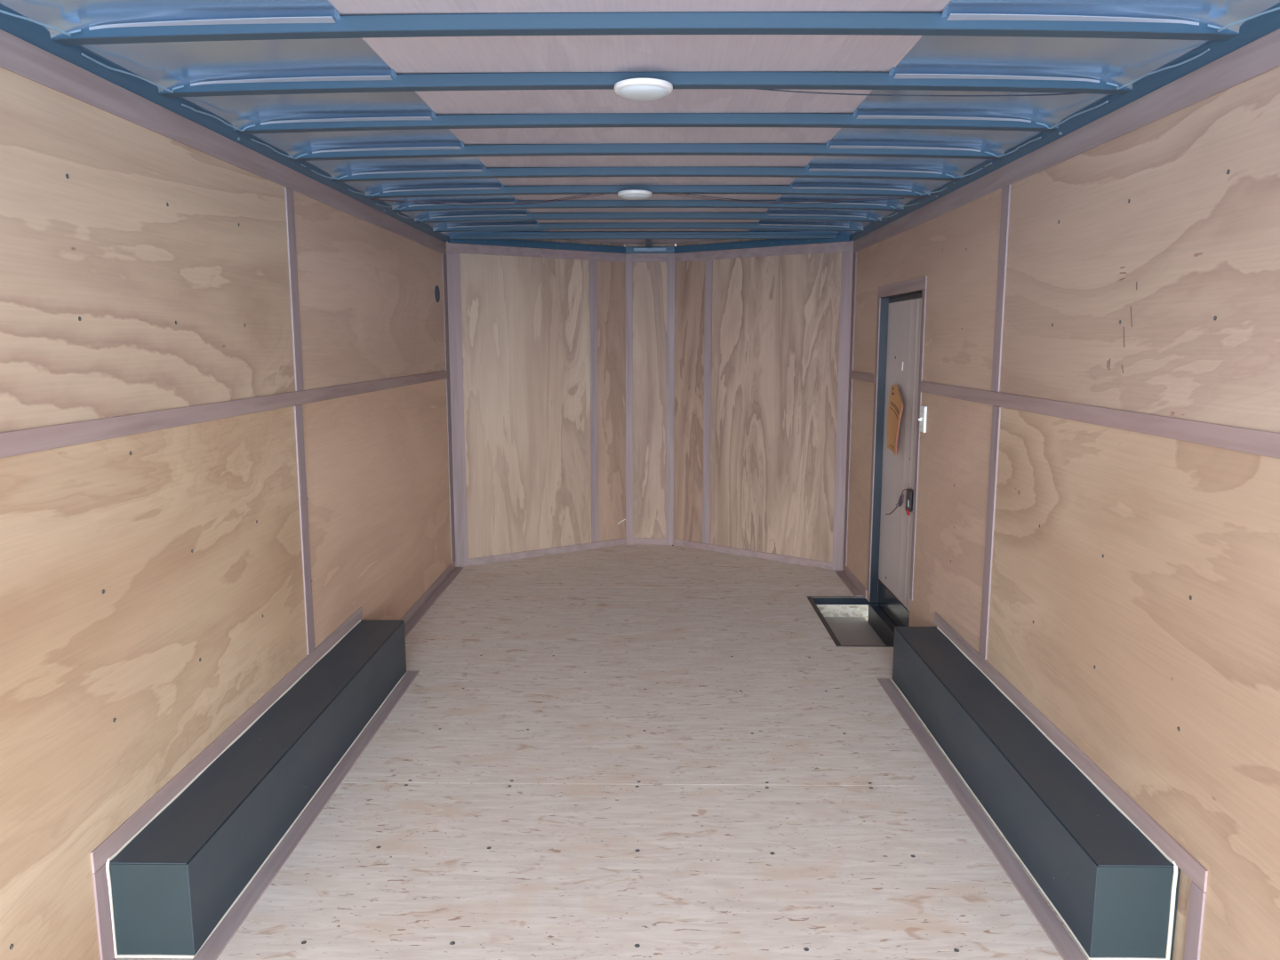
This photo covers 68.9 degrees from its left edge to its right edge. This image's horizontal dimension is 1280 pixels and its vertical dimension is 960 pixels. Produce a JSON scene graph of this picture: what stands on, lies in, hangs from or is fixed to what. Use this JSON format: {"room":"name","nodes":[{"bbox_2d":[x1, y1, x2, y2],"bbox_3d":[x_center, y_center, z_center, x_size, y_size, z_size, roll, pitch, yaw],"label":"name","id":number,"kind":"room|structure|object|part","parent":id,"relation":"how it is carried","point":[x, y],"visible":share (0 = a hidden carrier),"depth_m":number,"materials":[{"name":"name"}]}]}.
{"room":"cargo trailer interior","nodes":[
{"label":"cargo trailer interior","id":0,"kind":"room"},
{"bbox_2d":[0,66,454,959],"bbox_3d":[-1.256,0.013,2.293,0.082,2.130,7.100,0,8,1],"label":"wall","id":1,"kind":"structure","parent":0,"point":[152,588],"depth_m":2.37,"materials":[{"name":"brown wood"}]},
{"bbox_2d":[92,863,115,959],"bbox_3d":[-1.218,0.993,2.121,0.006,0.240,0.048,0,8,1],"label":"trim","id":2,"kind":"structure","parent":1,"relation":"attached to","point":[100,879],"depth_m":2.11,"materials":[{"name":"grey metal"}]},
{"bbox_3d":[-1.225,-0.497,2.018,0.011,0.786,2.437,0,8,1],"label":"plywood panel","id":3,"kind":"part","parent":1,"relation":"part of","materials":[{"name":"beige wood"}]},
{"bbox_3d":[-1.225,0.495,2.165,0.011,1.214,2.437,0,8,1],"label":"plywood panel","id":4,"kind":"part","parent":1,"relation":"part of","materials":[{"name":"beige wood"}]},
{"bbox_2d":[0,29,446,254],"bbox_3d":[-1.214,-0.874,2.126,0.006,0.070,7.030,0,8,1],"label":"trim","id":5,"kind":"structure","parent":1,"relation":"attached to","point":[20,57],"depth_m":2.39,"materials":[{"name":"grey metal"}]},
{"bbox_2d":[0,370,447,457],"bbox_3d":[-1.214,-0.127,2.196,0.006,0.048,6.950,0,8,1],"label":"trim","id":6,"kind":"structure","parent":1,"relation":"attached to","point":[43,438],"depth_m":2.39,"materials":[{"name":"grey metal"}]},
{"bbox_2d":[0,5,449,242],"bbox_3d":[-1.240,-0.943,2.121,0.114,0.068,7.040,0,8,1],"label":"trim","id":7,"kind":"structure","parent":1,"relation":"attached to","point":[35,34],"depth_m":2.36,"materials":[{"name":"blue paint"}]},
{"bbox_2d":[90,606,362,873],"bbox_3d":[-1.205,0.710,3.040,0.006,0.050,1.949,0,8,1],"label":"trim","id":8,"kind":"structure","parent":1,"relation":"attached to","point":[132,825],"depth_m":2.59,"materials":[{"name":"grey metal"}]},
{"bbox_2d":[284,187,303,391],"bbox_3d":[-1.200,-0.655,3.242,0.006,0.688,0.066,0,8,1],"label":"trim","id":9,"kind":"structure","parent":1,"relation":"attached to","point":[288,193],"depth_m":3.24,"materials":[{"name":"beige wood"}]},
{"bbox_2d":[294,404,315,655],"bbox_3d":[-1.200,0.183,3.344,0.006,0.901,0.066,0,8,1],"label":"trim","id":10,"kind":"structure","parent":1,"relation":"attached to","point":[298,409],"depth_m":3.33,"materials":[{"name":"grey metal"}]},
{"bbox_2d":[192,671,419,959],"bbox_3d":[-1.085,0.971,3.070,0.236,0.006,1.960,0,8,1],"label":"trim","id":11,"kind":"structure","parent":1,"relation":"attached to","point":[212,949],"depth_m":2.68,"materials":[{"name":"grey metal"}]},
{"bbox_3d":[-1.193,-0.855,4.436,0.011,0.786,2.445,0,8,1],"label":"plywood panel","id":12,"kind":"part","parent":1,"relation":"part of","materials":[{"name":"beige wood"}]},
{"bbox_3d":[-1.193,0.137,4.583,0.011,1.214,2.445,0,8,1],"label":"plywood panel","id":13,"kind":"part","parent":1,"relation":"part of","materials":[{"name":"beige wood"}]},
{"bbox_2d":[400,563,463,637],"bbox_3d":[-1.214,1.052,2.370,0.006,0.052,6.950,0,8,1],"label":"baseboard","id":14,"kind":"structure","parent":1,"relation":"attached to","point":[416,606],"depth_m":5.13,"materials":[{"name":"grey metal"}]},
{"bbox_2d":[434,285,439,303],"bbox_3d":[-1.172,-1.076,5.401,0.006,0.100,0.100,0,8,1],"label":"air vent","id":15,"kind":"object","parent":1,"relation":"in","point":[436,290],"visible":1,"depth_m":5.40,"materials":[{"name":"black plastic"}]},
{"bbox_2d":[441,253,455,563],"bbox_3d":[-1.169,-0.418,5.712,0.006,1.881,0.092,0,8,1],"label":"trim","id":16,"kind":"structure","parent":1,"relation":"attached to","point":[444,256],"depth_m":5.70,"materials":[{"name":"grey metal"}]},
{"bbox_2d":[114,544,1088,959],"bbox_3d":[0.009,1.081,2.890,2.700,0.162,8.000,0,8,1],"label":"floor","id":17,"kind":"structure","parent":0,"point":[620,752],"depth_m":2.91,"materials":[{"name":"wood"}]},
{"bbox_2d":[105,619,406,959],"bbox_3d":[-1.117,0.849,3.075,0.201,0.246,1.895,0,8,1],"label":"box","id":18,"kind":"object","parent":17,"relation":"on","point":[226,823],"visible":0.91,"depth_m":2.52,"materials":[{"name":"black metal"}]},
{"bbox_3d":[-1.132,0.993,2.151,0.194,0.232,0.003,0,8,1],"label":"plate","id":19,"kind":"part","parent":18,"relation":"part of","materials":[{"name":"grey metal"}]},
{"bbox_3d":[-0.005,1.171,1.810,2.480,0.020,2.434,0,8,1],"label":"panel","id":20,"kind":"part","parent":17,"relation":"part of","materials":[{"name":"beige wood"}]},
{"bbox_3d":[0.050,0.547,6.021,2.480,0.020,1.188,0,8,1],"label":"panel","id":21,"kind":"part","parent":17,"relation":"part of","materials":[{"name":"beige wood"}]},
{"bbox_3d":[0.027,0.814,4.224,2.480,0.020,2.438,0,8,1],"label":"panel","id":22,"kind":"part","parent":17,"relation":"part of","materials":[{"name":"beige wood"}]},
{"bbox_2d":[806,596,893,647],"bbox_3d":[1.112,0.774,4.808,0.369,0.123,0.863,0,8,1],"label":"well","id":23,"kind":"object","parent":17,"relation":"in","point":[844,620],"visible":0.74,"depth_m":5.13,"materials":[{"name":"metal"}]},
{"bbox_2d":[891,626,1180,959],"bbox_3d":[1.144,0.857,3.023,0.193,0.246,1.811,0,8,1],"label":"box","id":24,"kind":"object","parent":17,"relation":"on","point":[1057,821],"visible":0.96,"depth_m":2.48,"materials":[{"name":"black metal"}]},
{"bbox_3d":[1.148,0.746,3.012,0.186,0.003,1.800,0,8,1],"label":"plate","id":25,"kind":"part","parent":24,"relation":"part of","materials":[{"name":"black metal"}]},
{"bbox_3d":[1.136,0.995,2.141,0.186,0.232,0.003,0,8,1],"label":"plate","id":26,"kind":"part","parent":24,"relation":"part of","materials":[{"name":"grey metal"}]},
{"bbox_2d":[0,0,1279,244],"bbox_3d":[0.009,-1.055,2.572,2.700,0.139,8.002,0,8,1],"label":"ceiling","id":27,"kind":"structure","parent":0,"point":[1122,61],"depth_m":2.26,"materials":[{"name":"blue paint"}]},
{"bbox_2d":[381,193,592,205],"bbox_3d":[-0.627,-1.208,4.010,0.968,0.058,0.003,0,8,1],"label":"wire","id":28,"kind":"object","parent":27,"relation":"hanging from","point":[592,194],"visible":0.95,"depth_m":4.01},
{"bbox_2d":[370,193,606,203],"bbox_3d":[-0.635,-1.207,4.000,1.044,0.046,0.003,0,8,1],"label":"wire","id":29,"kind":"object","parent":27,"relation":"hanging from","point":[601,194],"visible":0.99,"depth_m":4.00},
{"bbox_2d":[448,232,837,239],"bbox_3d":[0.048,-1.461,5.585,2.380,0.038,0.053,0,8,1],"label":"crossbar","id":30,"kind":"object","parent":27,"relation":"attached to","point":[481,236],"visible":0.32,"depth_m":5.57,"materials":[{"name":"blue paint"}]},
{"bbox_2d":[50,11,1238,45],"bbox_3d":[0.000,-0.916,1.893,2.400,0.046,0.052,0,8,1],"label":"bow","id":31,"kind":"object","parent":27,"relation":"attached to","point":[679,22],"visible":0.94,"depth_m":1.88,"materials":[{"name":"blue paint"}]},
{"bbox_2d":[158,72,1132,97],"bbox_3d":[0.006,-0.977,2.305,2.400,0.046,0.052,0,8,1],"label":"bow","id":32,"kind":"object","parent":27,"relation":"attached to","point":[537,80],"visible":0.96,"depth_m":2.29,"materials":[{"name":"blue paint"}]},
{"bbox_2d":[614,78,672,101],"bbox_3d":[0.008,-0.953,2.291,0.145,0.028,0.145,0,8,1],"label":"ceiling lamp","id":33,"kind":"object","parent":32,"relation":"attached to","point":[635,89],"visible":1,"depth_m":2.25,"materials":[{"name":"white plastic"}]},
{"bbox_2d":[755,88,1122,96],"bbox_3d":[0.641,-0.972,2.320,1.130,0.036,0.014,0,8,1],"label":"wire","id":34,"kind":"object","parent":32,"relation":"attached to","point":[756,89],"visible":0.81,"depth_m":2.33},
{"bbox_2d":[233,112,1058,134],"bbox_3d":[0.011,-1.038,2.717,2.400,0.046,0.052,0,8,1],"label":"bow","id":35,"kind":"object","parent":27,"relation":"attached to","point":[604,119],"visible":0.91,"depth_m":2.70,"materials":[{"name":"blue paint"}]},
{"bbox_2d":[288,143,1004,160],"bbox_3d":[0.016,-1.099,3.129,2.400,0.046,0.052,0,8,1],"label":"bow","id":36,"kind":"object","parent":27,"relation":"attached to","point":[642,148],"visible":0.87,"depth_m":3.11,"materials":[{"name":"blue paint"}]},
{"bbox_2d":[330,167,962,182],"bbox_3d":[0.022,-1.160,3.541,2.400,0.046,0.052,0,8,1],"label":"bow","id":37,"kind":"object","parent":27,"relation":"attached to","point":[532,172],"visible":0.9,"depth_m":3.52,"materials":[{"name":"blue paint"}]},
{"bbox_2d":[364,184,930,198],"bbox_3d":[0.027,-1.221,3.953,2.400,0.046,0.052,0,8,1],"label":"bow","id":38,"kind":"object","parent":27,"relation":"attached to","point":[602,188],"visible":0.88,"depth_m":3.93,"materials":[{"name":"blue paint"}]},
{"bbox_2d":[617,189,652,199],"bbox_3d":[-0.021,-1.195,3.925,0.145,0.028,0.145,0,8,1],"label":"ceiling lamp","id":39,"kind":"object","parent":38,"relation":"attached to","point":[631,194],"visible":1,"depth_m":3.88,"materials":[{"name":"white plastic"}]},
{"bbox_2d":[392,200,903,211],"bbox_3d":[0.032,-1.282,4.365,2.400,0.046,0.052,0,8,1],"label":"bow","id":40,"kind":"object","parent":27,"relation":"attached to","point":[571,204],"visible":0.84,"depth_m":4.34,"materials":[{"name":"blue paint"}]},
{"bbox_2d":[414,212,881,223],"bbox_3d":[0.038,-1.343,4.777,2.400,0.046,0.052,0,8,1],"label":"bow","id":41,"kind":"object","parent":27,"relation":"attached to","point":[559,215],"visible":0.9,"depth_m":4.76,"materials":[{"name":"blue paint"}]},
{"bbox_2d":[432,222,863,231],"bbox_3d":[0.043,-1.404,5.189,2.400,0.046,0.052,0,8,1],"label":"bow","id":42,"kind":"object","parent":27,"relation":"attached to","point":[647,225],"visible":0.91,"depth_m":5.17,"materials":[{"name":"blue paint"}]},
{"bbox_2d":[633,239,666,251],"bbox_3d":[0.063,-1.507,5.939,0.220,0.056,0.659,0,8,1],"label":"bracket","id":43,"kind":"object","parent":27,"relation":"attached to","point":[648,248],"visible":0.97,"depth_m":6.23,"materials":[{"name":"blue metal"}]},
{"bbox_2d":[665,193,921,202],"bbox_3d":[0.635,-1.206,3.983,1.155,0.044,0.003,0,8,1],"label":"wire","id":44,"kind":"object","parent":27,"relation":"hanging from","point":[666,194],"visible":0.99,"depth_m":3.98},
{"bbox_2d":[683,193,903,203],"bbox_3d":[0.608,-1.205,3.994,1.040,0.047,0.003,0,8,1],"label":"wire","id":45,"kind":"object","parent":27,"relation":"hanging from","point":[684,194],"visible":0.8,"depth_m":4.00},
{"bbox_2d":[445,239,852,571],"bbox_3d":[0.053,-0.550,6.095,2.600,2.130,0.900,0,8,1],"label":"wall","id":46,"kind":"structure","parent":0,"point":[776,319],"depth_m":6.09,"materials":[{"name":"brown wood"}]},
{"bbox_2d":[446,252,468,567],"bbox_3d":[-1.131,-0.410,5.785,0.084,1.944,0.007,-5,10,-32],"label":"trim","id":47,"kind":"structure","parent":46,"relation":"attached to","point":[452,260],"depth_m":5.78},
{"bbox_3d":[-0.745,-0.482,6.036,1.022,2.012,0.010,-5,10,-32],"label":"plywood panel","id":48,"kind":"part","parent":46,"relation":"part of","materials":[{"name":"beige wood"}]},
{"bbox_2d":[446,242,624,262],"bbox_3d":[-0.634,-1.448,5.956,1.268,0.057,0.006,-5,10,-32],"label":"trim","id":49,"kind":"structure","parent":46,"relation":"attached to","point":[455,248],"depth_m":5.92,"materials":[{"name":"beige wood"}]},
{"bbox_2d":[455,537,625,567],"bbox_3d":[-0.634,0.482,6.242,1.268,0.045,0.006,-5,10,-32],"label":"baseboard","id":50,"kind":"structure","parent":46,"relation":"attached to","point":[620,541],"depth_m":6.24,"materials":[{"name":"grey metal"}]},
{"bbox_2d":[589,260,599,542],"bbox_3d":[-0.310,-0.511,6.306,0.056,1.898,0.006,-5,10,-32],"label":"trim","id":51,"kind":"structure","parent":46,"relation":"attached to","point":[593,265],"depth_m":6.30,"materials":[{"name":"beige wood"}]},
{"bbox_3d":[-0.207,-0.533,6.379,0.251,2.012,0.010,-5,10,-32],"label":"plywood panel","id":52,"kind":"part","parent":46,"relation":"part of","materials":[{"name":"beige wood"}]},
{"bbox_2d":[625,254,632,544],"bbox_3d":[-0.074,-0.533,6.437,0.048,1.996,0.009,1,8,4],"label":"trim","id":53,"kind":"structure","parent":46,"relation":"attached to","point":[628,257],"depth_m":6.43,"materials":[{"name":"grey metal"}]},
{"bbox_2d":[448,234,851,253],"bbox_3d":[0.054,-1.495,5.932,2.464,0.041,0.826,0,8,1],"label":"trim","id":54,"kind":"structure","parent":46,"relation":"attached to","point":[839,237],"depth_m":5.95,"materials":[{"name":"blue paint"}]},
{"bbox_2d":[632,537,666,544],"bbox_3d":[0.069,0.433,6.571,0.330,0.045,0.006,1,8,4],"label":"baseboard","id":55,"kind":"structure","parent":46,"relation":"attached to","point":[636,540],"depth_m":6.57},
{"bbox_2d":[625,253,674,262],"bbox_3d":[0.069,-1.497,6.285,0.330,0.057,0.006,1,8,4],"label":"trim","id":56,"kind":"structure","parent":46,"relation":"attached to","point":[636,257],"depth_m":6.28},
{"bbox_3d":[0.069,-0.541,6.435,0.338,2.012,0.010,1,8,4],"label":"plywood panel","id":57,"kind":"part","parent":46,"relation":"part of","materials":[{"name":"beige wood"}]},
{"bbox_2d":[666,254,674,544],"bbox_3d":[0.210,-0.530,6.417,0.050,1.996,0.009,1,8,4],"label":"trim","id":58,"kind":"structure","parent":46,"relation":"attached to","point":[670,368],"depth_m":6.41,"materials":[{"name":"grey metal"}]},
{"bbox_3d":[0.347,-0.527,6.343,0.266,2.012,0.010,6,10,36],"label":"plywood panel","id":59,"kind":"part","parent":46,"relation":"part of","materials":[{"name":"beige wood"}]},
{"bbox_2d":[702,259,712,543],"bbox_3d":[0.451,-0.504,6.259,0.057,1.898,0.006,6,10,36],"label":"trim","id":60,"kind":"structure","parent":46,"relation":"attached to","point":[708,264],"depth_m":6.25,"materials":[{"name":"grey wood"}]},
{"bbox_2d":[673,538,843,569],"bbox_3d":[0.751,0.491,6.182,1.274,0.045,0.006,6,10,36],"label":"baseboard","id":61,"kind":"structure","parent":46,"relation":"attached to","point":[676,542],"depth_m":6.17,"materials":[{"name":"grey wood"}]},
{"bbox_2d":[675,240,853,262],"bbox_3d":[0.751,-1.439,5.896,1.274,0.057,0.006,6,10,36],"label":"trim","id":62,"kind":"structure","parent":46,"relation":"attached to","point":[837,246],"depth_m":5.86,"materials":[{"name":"grey metal"}]},
{"bbox_3d":[0.863,-0.471,5.965,1.013,2.012,0.010,6,10,36],"label":"plywood panel","id":63,"kind":"part","parent":46,"relation":"part of","materials":[{"name":"beige wood"}]},
{"bbox_2d":[832,250,856,570],"bbox_3d":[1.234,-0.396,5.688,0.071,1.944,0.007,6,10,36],"label":"trim","id":64,"kind":"structure","parent":46,"relation":"attached to","point":[847,257],"depth_m":5.68,"materials":[{"name":"grey metal"}]},
{"bbox_2d":[844,66,1279,959],"bbox_3d":[1.262,0.017,2.261,0.082,2.130,7.100,0,8,1],"label":"wall","id":65,"kind":"structure","parent":0,"point":[1135,590],"depth_m":2.32,"materials":[{"name":"brown wood"}]},
{"bbox_2d":[835,566,866,599],"bbox_3d":[1.219,1.060,2.315,0.006,0.052,6.900,0,8,1],"label":"baseboard","id":66,"kind":"structure","parent":65,"relation":"attached to","point":[848,572],"depth_m":5.42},
{"bbox_3d":[1.268,0.020,5.367,0.011,1.214,0.675,0,8,1],"label":"plywood panel","id":67,"kind":"part","parent":65,"relation":"part of","materials":[{"name":"beige wood"}]},
{"bbox_2d":[866,297,880,592],"bbox_3d":[1.256,-0.172,5.022,0.005,1.589,0.048,0,8,1],"label":"trim","id":68,"kind":"structure","parent":65,"relation":"attached to","point":[878,299],"depth_m":5.02,"materials":[{"name":"grey metal"}]},
{"bbox_2d":[868,289,922,645],"bbox_3d":[1.291,-0.058,4.635,0.084,1.820,0.870,0,8,1],"label":"door","id":69,"kind":"structure","parent":65,"relation":"in","point":[900,332],"depth_m":4.74,"materials":[{"name":"metal"}]},
{"bbox_3d":[1.272,0.790,4.736,0.046,0.108,0.708,0,8,1],"label":"sill","id":70,"kind":"part","parent":69,"relation":"part of","materials":[{"name":"black metal"}]},
{"bbox_3d":[1.315,0.717,4.750,0.036,0.252,0.870,0,8,1],"label":"kick panel","id":71,"kind":"part","parent":69,"relation":"part of","materials":[{"name":"black metal"}]},
{"bbox_2d":[887,384,903,455],"bbox_3d":[1.275,-0.302,4.663,0.025,0.345,0.354,1,8,6],"label":"leaflet","id":72,"kind":"object","parent":69,"relation":"attached to","point":[895,407],"visible":1,"depth_m":4.68,"materials":[{"name":"orange paper"}]},
{"bbox_2d":[885,488,906,514],"bbox_3d":[1.259,0.109,4.590,0.012,0.175,0.282,0,8,-3],"label":"cord","id":73,"kind":"object","parent":69,"relation":"hanging from","point":[900,500],"visible":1,"depth_m":4.52,"materials":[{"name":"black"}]},
{"bbox_2d":[877,275,927,297],"bbox_3d":[1.251,-0.925,4.494,0.005,0.054,0.873,0,8,1],"label":"trim","id":74,"kind":"structure","parent":65,"relation":"attached to","point":[920,283],"depth_m":4.42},
{"bbox_2d":[909,288,926,600],"bbox_3d":[1.246,-0.143,4.191,0.005,1.402,0.045,0,8,1],"label":"trim","id":75,"kind":"structure","parent":65,"relation":"attached to","point":[924,296],"depth_m":4.18,"materials":[{"name":"grey metal"}]},
{"bbox_2d":[917,405,927,432],"bbox_3d":[1.233,-0.268,4.096,0.028,0.114,0.070,0,8,1],"label":"light switch","id":76,"kind":"object","parent":65,"relation":"attached to","point":[922,420],"visible":1,"depth_m":4.07,"materials":[{"name":"white plastic"}]},
{"bbox_3d":[1.257,-0.844,4.365,0.011,0.786,2.405,0,8,1],"label":"plywood panel","id":77,"kind":"part","parent":65,"relation":"part of","materials":[{"name":"beige wood"}]},
{"bbox_3d":[1.248,0.254,3.792,0.011,1.214,0.950,0,8,1],"label":"plywood panel","id":78,"kind":"part","parent":65,"relation":"part of","materials":[{"name":"beige wood"}]},
{"bbox_2d":[877,679,1087,959],"bbox_3d":[1.107,0.981,3.007,0.236,0.006,1.890,0,8,1],"label":"trim","id":79,"kind":"structure","parent":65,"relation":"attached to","point":[1059,936],"depth_m":2.66,"materials":[{"name":"grey metal"}]},
{"bbox_2d":[978,405,1000,659],"bbox_3d":[1.233,0.191,3.293,0.006,0.901,0.066,0,8,1],"label":"trim","id":80,"kind":"structure","parent":65,"relation":"attached to","point":[996,410],"depth_m":3.28,"materials":[{"name":"grey metal"}]},
{"bbox_2d":[991,184,1011,391],"bbox_3d":[1.233,-0.648,3.191,0.006,0.688,0.066,0,8,1],"label":"trim","id":81,"kind":"structure","parent":65,"relation":"attached to","point":[1006,190],"depth_m":3.18,"materials":[{"name":"grey metal"}]},
{"bbox_2d":[848,3,1279,240],"bbox_3d":[1.246,-0.939,2.089,0.114,0.068,7.040,0,8,1],"label":"trim","id":82,"kind":"structure","parent":65,"relation":"attached to","point":[1259,27],"depth_m":2.36,"materials":[{"name":"blue paint"}]},
{"bbox_2d":[851,370,1279,458],"bbox_3d":[1.219,-0.119,2.140,0.006,0.048,6.900,0,8,1],"label":"trim","id":83,"kind":"structure","parent":65,"relation":"attached to","point":[1267,444],"depth_m":2.32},
{"bbox_2d":[853,28,1279,253],"bbox_3d":[1.220,-0.866,2.070,0.006,0.070,6.980,0,8,1],"label":"trim","id":84,"kind":"structure","parent":65,"relation":"attached to","point":[1260,56],"depth_m":2.38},
{"bbox_2d":[934,612,1207,892],"bbox_3d":[1.228,0.721,2.964,0.006,0.050,1.940,0,8,1],"label":"trim","id":85,"kind":"structure","parent":65,"relation":"attached to","point":[1164,841],"depth_m":2.51,"materials":[{"name":"grey metal"}]},
{"bbox_3d":[1.226,0.501,2.124,0.011,1.214,2.417,0,8,1],"label":"plywood panel","id":86,"kind":"part","parent":65,"relation":"part of","materials":[{"name":"beige wood"}]},
{"bbox_3d":[1.226,-0.490,1.977,0.011,0.786,2.417,0,8,1],"label":"plywood panel","id":87,"kind":"part","parent":65,"relation":"part of","materials":[{"name":"beige wood"}]},
{"bbox_2d":[1184,880,1206,959],"bbox_3d":[1.216,1.004,2.050,0.006,0.240,0.048,0,8,1],"label":"trim","id":88,"kind":"structure","parent":65,"relation":"attached to","point":[1196,905],"depth_m":2.04,"materials":[{"name":"grey metal"}]}
]}

